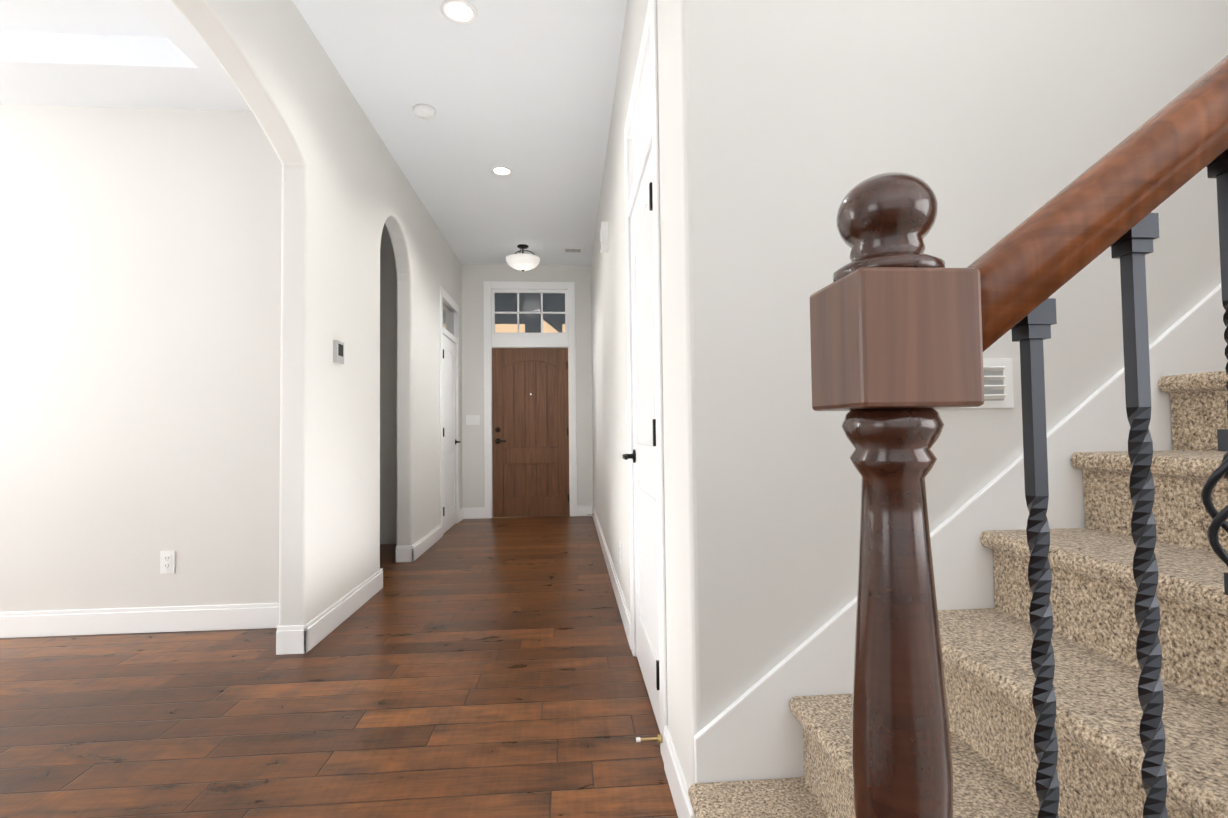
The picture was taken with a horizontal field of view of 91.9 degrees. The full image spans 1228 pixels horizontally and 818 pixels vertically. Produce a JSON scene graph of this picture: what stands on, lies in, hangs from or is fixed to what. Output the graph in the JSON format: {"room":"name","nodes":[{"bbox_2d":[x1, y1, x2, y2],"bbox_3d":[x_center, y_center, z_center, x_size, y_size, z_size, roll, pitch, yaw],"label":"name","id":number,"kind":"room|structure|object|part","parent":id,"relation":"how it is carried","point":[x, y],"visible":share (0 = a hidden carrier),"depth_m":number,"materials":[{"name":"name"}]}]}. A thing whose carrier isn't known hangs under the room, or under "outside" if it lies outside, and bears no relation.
{"room":"house entrance hallway","nodes":[
{"label":"house entrance hallway","id":0,"kind":"room"},
{"bbox_2d":[0,0,165,36],"bbox_3d":[-3.721,-1.872,1.433,3.618,0.083,2.645,-1,-2,-4],"label":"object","id":1,"kind":"structure","parent":0,"point":[115,17],"depth_m":2.74,"materials":[{"name":"paint"}]},
{"bbox_2d":[0,0,250,110],"bbox_3d":[-3.735,-1.792,1.625,4.398,0.230,3.035,-1,-2,-4],"label":"ceiling","id":2,"kind":"structure","parent":0,"point":[65,69],"depth_m":2.89,"materials":[{"name":"paint"}]},
{"bbox_2d":[0,104,281,611],"bbox_3d":[-3.825,-0.329,3.153,4.428,3.150,0.125,-1,-2,-4],"label":"wall","id":3,"kind":"structure","parent":0,"point":[140,310],"depth_m":3.19,"materials":[{"name":"paint"}]},
{"bbox_2d":[0,603,278,637],"bbox_3d":[-3.817,1.127,3.034,4.398,0.131,0.014,-1,-2,-4],"label":"baseboard","id":4,"kind":"structure","parent":3,"relation":"attached to","point":[128,620],"depth_m":3.13,"materials":[{"name":"white wood"}]},
{"bbox_2d":[160,551,174,573],"bbox_3d":[-2.374,0.814,3.160,0.072,0.118,0.007,-1,-2,-4],"label":"outlet","id":5,"kind":"object","parent":3,"relation":"attached to","point":[167,561],"visible":1,"depth_m":3.16,"materials":[{"name":"white plastic"}]},
{"bbox_2d":[171,0,461,625],"bbox_3d":[-1.606,-0.345,3.477,0.143,3.150,7.525,-1,-2,-4],"label":"wall","id":6,"kind":"structure","parent":0,"point":[348,192],"depth_m":3.19,"materials":[{"name":"paint"}]},
{"bbox_2d":[276,625,306,654],"bbox_3d":[-1.524,1.092,2.812,0.139,0.131,0.014,-1,-2,-4],"label":"baseboard","id":7,"kind":"structure","parent":6,"relation":"attached to","point":[289,639],"depth_m":2.81,"materials":[{"name":"white wood"}]},
{"bbox_2d":[333,340,343,363],"bbox_3d":[-1.505,-0.309,3.250,0.022,0.120,0.100,-1,-2,-4],"label":"thermostat","id":8,"kind":"object","parent":6,"relation":"attached to","point":[338,352],"visible":1,"depth_m":3.22,"materials":[{"name":"grey plastic"}]},
{"bbox_2d":[304,568,382,653],"bbox_3d":[-1.507,1.111,3.397,0.014,0.131,1.178,-1,-2,-4],"label":"baseboard","id":9,"kind":"structure","parent":6,"relation":"attached to","point":[324,623],"depth_m":3.23,"materials":[{"name":"white wood"}]},
{"bbox_2d":[396,545,413,561],"bbox_3d":[-1.675,1.159,4.755,0.139,0.131,0.014,-1,-2,-4],"label":"baseboard","id":10,"kind":"structure","parent":6,"relation":"attached to","point":[404,554],"depth_m":4.75,"materials":[{"name":"white wood"}]},
{"bbox_2d":[412,524,441,560],"bbox_3d":[-1.654,1.177,5.288,0.014,0.131,1.074,-1,-2,-4],"label":"baseboard","id":11,"kind":"structure","parent":6,"relation":"attached to","point":[427,542],"depth_m":5.21,"materials":[{"name":"white wood"}]},
{"bbox_2d":[443,302,453,334],"bbox_3d":[-1.803,-0.971,6.386,0.010,0.300,0.810,-1,-2,-4],"label":"transom","id":12,"kind":"object","parent":6,"relation":"attached to","point":[448,318],"visible":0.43,"depth_m":6.48,"materials":[{"name":"clear glass"}]},
{"bbox_2d":[440,286,459,536],"bbox_3d":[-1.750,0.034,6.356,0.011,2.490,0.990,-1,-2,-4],"label":"door frame","id":13,"kind":"structure","parent":6,"relation":"attached to","point":[444,294],"depth_m":5.98,"materials":[{"name":"white wood"}]},
{"bbox_2d":[443,335,460,533],"bbox_3d":[-1.745,0.259,6.348,0.093,2.023,0.802,-1,-2,-4],"label":"door","id":14,"kind":"structure","parent":6,"relation":"in","point":[450,441],"depth_m":6.37,"materials":[{"name":"white wood"}]},
{"bbox_2d":[460,508,463,520],"bbox_3d":[-1.782,1.234,6.934,0.014,0.131,0.250,-1,-2,-4],"label":"baseboard","id":15,"kind":"structure","parent":6,"relation":"attached to","point":[461,515],"depth_m":6.91,"materials":[{"name":"white wood"}]},
{"bbox_2d":[0,516,677,817],"bbox_3d":[-3.288,1.161,0.773,7.100,0.100,12.900,-1,-2,-4],"label":"floor","id":16,"kind":"structure","parent":0,"point":[479,668],"depth_m":2.25,"materials":[{"name":"brown wood"}]},
{"bbox_2d":[380,224,396,543],"bbox_3d":[-2.312,-0.265,5.615,1.030,3.150,0.100,-1,-2,-4],"label":"wall","id":17,"kind":"structure","parent":0,"point":[388,407],"depth_m":5.58,"materials":[{"name":"paint"}]},
{"bbox_2d":[292,0,627,264],"bbox_3d":[-3.338,-1.997,0.878,7.077,0.120,12.900,-1,-2,-4],"label":"ceiling","id":18,"kind":"structure","parent":0,"point":[524,90],"depth_m":3.65,"materials":[{"name":"paint"}]},
{"bbox_2d":[413,104,435,119],"bbox_3d":[-1.184,-1.845,3.710,0.136,0.046,0.136,-1,-2,-4],"label":"smoke detector","id":19,"kind":"object","parent":18,"relation":"attached to","point":[424,111],"visible":1,"depth_m":3.67,"materials":[{"name":"white plastic"}]},
{"bbox_2d":[440,0,477,23],"bbox_3d":[-0.740,-1.899,2.843,0.172,0.007,0.172,-1,-2,-4],"label":"recessed light","id":20,"kind":"object","parent":18,"relation":"in","point":[460,11],"visible":1,"depth_m":2.84,"materials":[{"name":"white plastic"}]},
{"bbox_2d":[491,166,512,175],"bbox_3d":[-0.867,-1.839,4.597,0.172,0.007,0.172,-1,-2,-4],"label":"recessed light","id":21,"kind":"object","parent":18,"relation":"in","point":[501,170],"visible":1,"depth_m":4.59,"materials":[{"name":"white"}]},
{"bbox_2d":[506,244,539,270],"bbox_3d":[-0.992,-1.637,6.477,0.370,0.282,0.370,-1,-2,-4],"label":"ceiling light","id":22,"kind":"object","parent":18,"relation":"hanging from","point":[522,261],"visible":1,"depth_m":6.38,"materials":[{"name":"white glass"}]},
{"bbox_3d":[-0.991,-1.579,6.476,0.370,0.127,0.370,-1,-2,-4],"label":"lamp shade","id":23,"kind":"part","parent":22,"relation":"part of","materials":[{"name":"white glass"}]},
{"bbox_2d":[563,248,581,252],"bbox_3d":[-0.459,-1.775,6.644,0.210,0.008,0.160,-1,-2,-4],"label":"ceiling vent","id":24,"kind":"object","parent":18,"relation":"in","point":[572,250],"visible":1,"depth_m":6.64,"materials":[{"name":"white metal"}]},
{"bbox_2d":[462,264,592,507],"bbox_3d":[-1.047,-0.226,7.230,1.804,3.150,0.125,-1,-2,-4],"label":"wall","id":25,"kind":"structure","parent":0,"point":[475,277],"depth_m":7.17,"materials":[{"name":"paint"}]},
{"bbox_2d":[466,415,479,424],"bbox_3d":[-1.682,0.133,7.099,0.164,0.118,0.012,-1,-2,-4],"label":"light switch","id":26,"kind":"object","parent":25,"relation":"attached to","point":[472,419],"visible":1,"depth_m":7.10,"materials":[{"name":"white plastic"}]},
{"bbox_2d":[463,507,484,518],"bbox_3d":[-1.668,1.236,7.061,0.261,0.131,0.014,-1,-2,-4],"label":"baseboard","id":27,"kind":"structure","parent":25,"relation":"attached to","point":[475,513],"depth_m":7.06,"materials":[{"name":"white wood"}]},
{"bbox_2d":[491,289,567,334],"bbox_3d":[-1.022,-1.172,7.240,0.921,0.560,0.036,-1,-2,-4],"label":"window","id":28,"kind":"structure","parent":25,"relation":"in","point":[529,302],"depth_m":7.25,"materials":[{"name":"white"}]},
{"bbox_2d":[484,281,576,517],"bbox_3d":[-1.006,-0.124,7.158,1.101,2.840,0.018,-1,-2,-4],"label":"door frame","id":29,"kind":"structure","parent":25,"relation":"attached to","point":[490,285],"depth_m":7.16,"materials":[{"name":"white wood"}]},
{"bbox_2d":[491,289,569,517],"bbox_3d":[-1.011,-0.086,7.228,0.961,2.770,0.125,-1,-2,-4],"label":"trim","id":30,"kind":"structure","parent":25,"relation":"attached to","point":[529,341],"depth_m":7.19,"materials":[{"name":"white wood"}]},
{"bbox_2d":[492,348,569,516],"bbox_3d":[-1.002,0.275,7.160,0.913,2.030,0.097,-1,-2,-4],"label":"front door","id":31,"kind":"structure","parent":25,"relation":"in","point":[531,466],"depth_m":7.17,"materials":[{"name":"brown wood"}]},
{"bbox_3d":[-1.393,0.318,7.105,0.068,0.201,0.052,-1,-2,-4],"label":"front door hardware","id":32,"kind":"part","parent":31,"relation":"part of","materials":[{"name":"black metal"}]},
{"bbox_3d":[-0.558,0.272,7.192,0.022,1.690,0.012,-1,-2,-4],"label":"front door hinges","id":33,"kind":"part","parent":31,"relation":"part of","materials":[{"name":"black metal"}]},
{"bbox_2d":[577,505,592,515],"bbox_3d":[-0.345,1.224,7.165,0.192,0.131,0.014,-1,-2,-4],"label":"baseboard","id":34,"kind":"structure","parent":25,"relation":"attached to","point":[583,510],"depth_m":7.16,"materials":[{"name":"white wood"}]},
{"bbox_2d":[591,0,746,787],"bbox_3d":[0.004,-1.782,4.476,0.143,6.050,5.882,-1,-2,-4],"label":"wall","id":35,"kind":"structure","parent":0,"point":[706,589],"depth_m":1.51,"materials":[{"name":"paint"}]},
{"bbox_2d":[600,222,608,252],"bbox_3d":[-0.070,-1.224,4.247,0.052,0.160,0.200,-1,-2,-4],"label":"box","id":36,"kind":"object","parent":35,"relation":"attached to","point":[604,236],"visible":1,"depth_m":4.15,"materials":[{"name":"white plastic"}]},
{"bbox_2d":[592,506,630,648],"bbox_3d":[-0.087,1.148,4.996,0.014,0.131,4.380,-1,-2,-4],"label":"baseboard","id":37,"kind":"structure","parent":35,"relation":"attached to","point":[623,607],"depth_m":3.67,"materials":[{"name":"white wood"}]},
{"bbox_2d":[619,541,621,564],"bbox_3d":[0.036,0.829,3.421,0.007,0.118,0.072,-1,-2,-4],"label":"electrical outlet","id":38,"kind":"object","parent":35,"relation":"attached to","point":[620,553],"visible":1,"depth_m":3.40,"materials":[{"name":"white plastic"}]},
{"bbox_2d":[625,400,627,422],"bbox_3d":[0.061,0.013,2.980,0.012,0.118,0.072,-1,-2,-4],"label":"switch plate","id":39,"kind":"object","parent":35,"relation":"attached to","point":[626,409],"visible":0.9,"depth_m":2.96,"materials":[{"name":"white plastic"}]},
{"bbox_2d":[633,63,650,181],"bbox_3d":[0.131,-1.133,2.397,0.020,0.310,0.810,-1,-2,-4],"label":"transom window","id":40,"kind":"structure","parent":35,"relation":"attached to","point":[642,123],"depth_m":2.44,"materials":[{"name":"white"}]},
{"bbox_2d":[630,148,659,730],"bbox_3d":[0.127,0.102,2.354,0.057,2.023,0.802,-1,-2,-4],"label":"door","id":41,"kind":"structure","parent":35,"relation":"in","point":[645,490],"depth_m":2.34,"materials":[{"name":"white wood"}]},
{"bbox_2d":[626,449,635,462],"bbox_3d":[0.071,0.213,2.682,0.050,0.060,0.060,-1,-2,-4],"label":"rose","id":42,"kind":"object","parent":41,"relation":"attached to","point":[632,456],"visible":0.71,"depth_m":2.67,"materials":[{"name":"black metal"}]},
{"bbox_3d":[0.139,0.078,1.964,0.022,1.670,0.020,-1,-2,-4],"label":"right door hinges","id":43,"kind":"part","parent":41,"relation":"part of","materials":[{"name":"black metal"}]},
{"bbox_2d":[624,0,667,761],"bbox_3d":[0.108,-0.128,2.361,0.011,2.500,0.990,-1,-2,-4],"label":"door frame","id":44,"kind":"structure","parent":35,"relation":"attached to","point":[650,31],"depth_m":1.93,"materials":[{"name":"white wood"}]},
{"bbox_2d":[636,734,661,742],"bbox_3d":[0.110,1.036,1.864,0.080,0.023,0.024,-1,-2,-4],"label":"doorstop","id":45,"kind":"object","parent":35,"relation":"attached to","point":[658,738],"visible":0.98,"depth_m":1.86,"materials":[{"name":"gold metal"}]},
{"bbox_2d":[664,725,695,817],"bbox_3d":[0.175,1.032,1.628,0.014,0.131,0.401,-1,-2,-4],"label":"baseboard","id":46,"kind":"structure","parent":35,"relation":"attached to","point":[677,781],"depth_m":1.63,"materials":[{"name":"white"}]},
{"bbox_2d":[735,0,1227,689],"bbox_3d":[2.136,-1.899,1.766,3.673,6.050,0.143,-1,-2,-4],"label":"wall","id":47,"kind":"structure","parent":0,"point":[785,126],"depth_m":1.54,"materials":[{"name":"paint"}]},
{"bbox_2d":[694,284,1227,782],"bbox_3d":[2.079,-0.541,1.634,3.812,3.229,0.018,-1,-2,-4],"label":"stair skirt board","id":48,"kind":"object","parent":47,"relation":"attached to","point":[754,730],"depth_m":1.50,"materials":[{"name":"white wood"}]},
{"bbox_2d":[944,358,1013,408],"bbox_3d":[0.920,-0.066,1.528,0.230,0.128,0.018,-1,-2,-4],"label":"air vent","id":49,"kind":"object","parent":47,"relation":"attached to","point":[998,384],"visible":0.42,"depth_m":1.53,"materials":[{"name":"white metal"}]},
{"bbox_3d":[2.891,0.997,-1.677,4.558,0.112,7.050,-1,-2,-4],"label":"floor carpet","id":50,"kind":"object","parent":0,"visible":0},
{"bbox_2d":[688,371,1227,817],"bbox_3d":[2.089,-0.398,1.182,3.801,2.911,0.871,-1,-2,-4],"label":"stair","id":51,"kind":"structure","parent":50,"relation":"on","point":[990,678],"depth_m":1.17,"materials":[{"name":"carpet"}]},
{"label":"outside","id":52,"kind":"structure","parent":0,"visible":0},
{"bbox_2d":[568,366,569,487],"bbox_3d":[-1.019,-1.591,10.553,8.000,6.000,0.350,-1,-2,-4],"label":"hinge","id":53,"kind":"structure","parent":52,"point":[568,397],"depth_m":10.60,"materials":[{"name":"black metal"}]},
{"bbox_3d":[1.004,0.185,0.556,1.442,1.135,0.174,-1,-2,-4],"label":"trim","id":54,"kind":"structure","parent":0,"visible":0},
{"bbox_2d":[810,55,1227,817],"bbox_3d":[0.946,-0.080,0.568,1.539,2.263,0.116,-1,-2,-4],"label":"balustrade","id":55,"kind":"object","parent":54,"relation":"on","point":[906,331],"visible":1,"depth_m":0.49,"materials":[{"name":"brown wood"}]}
]}

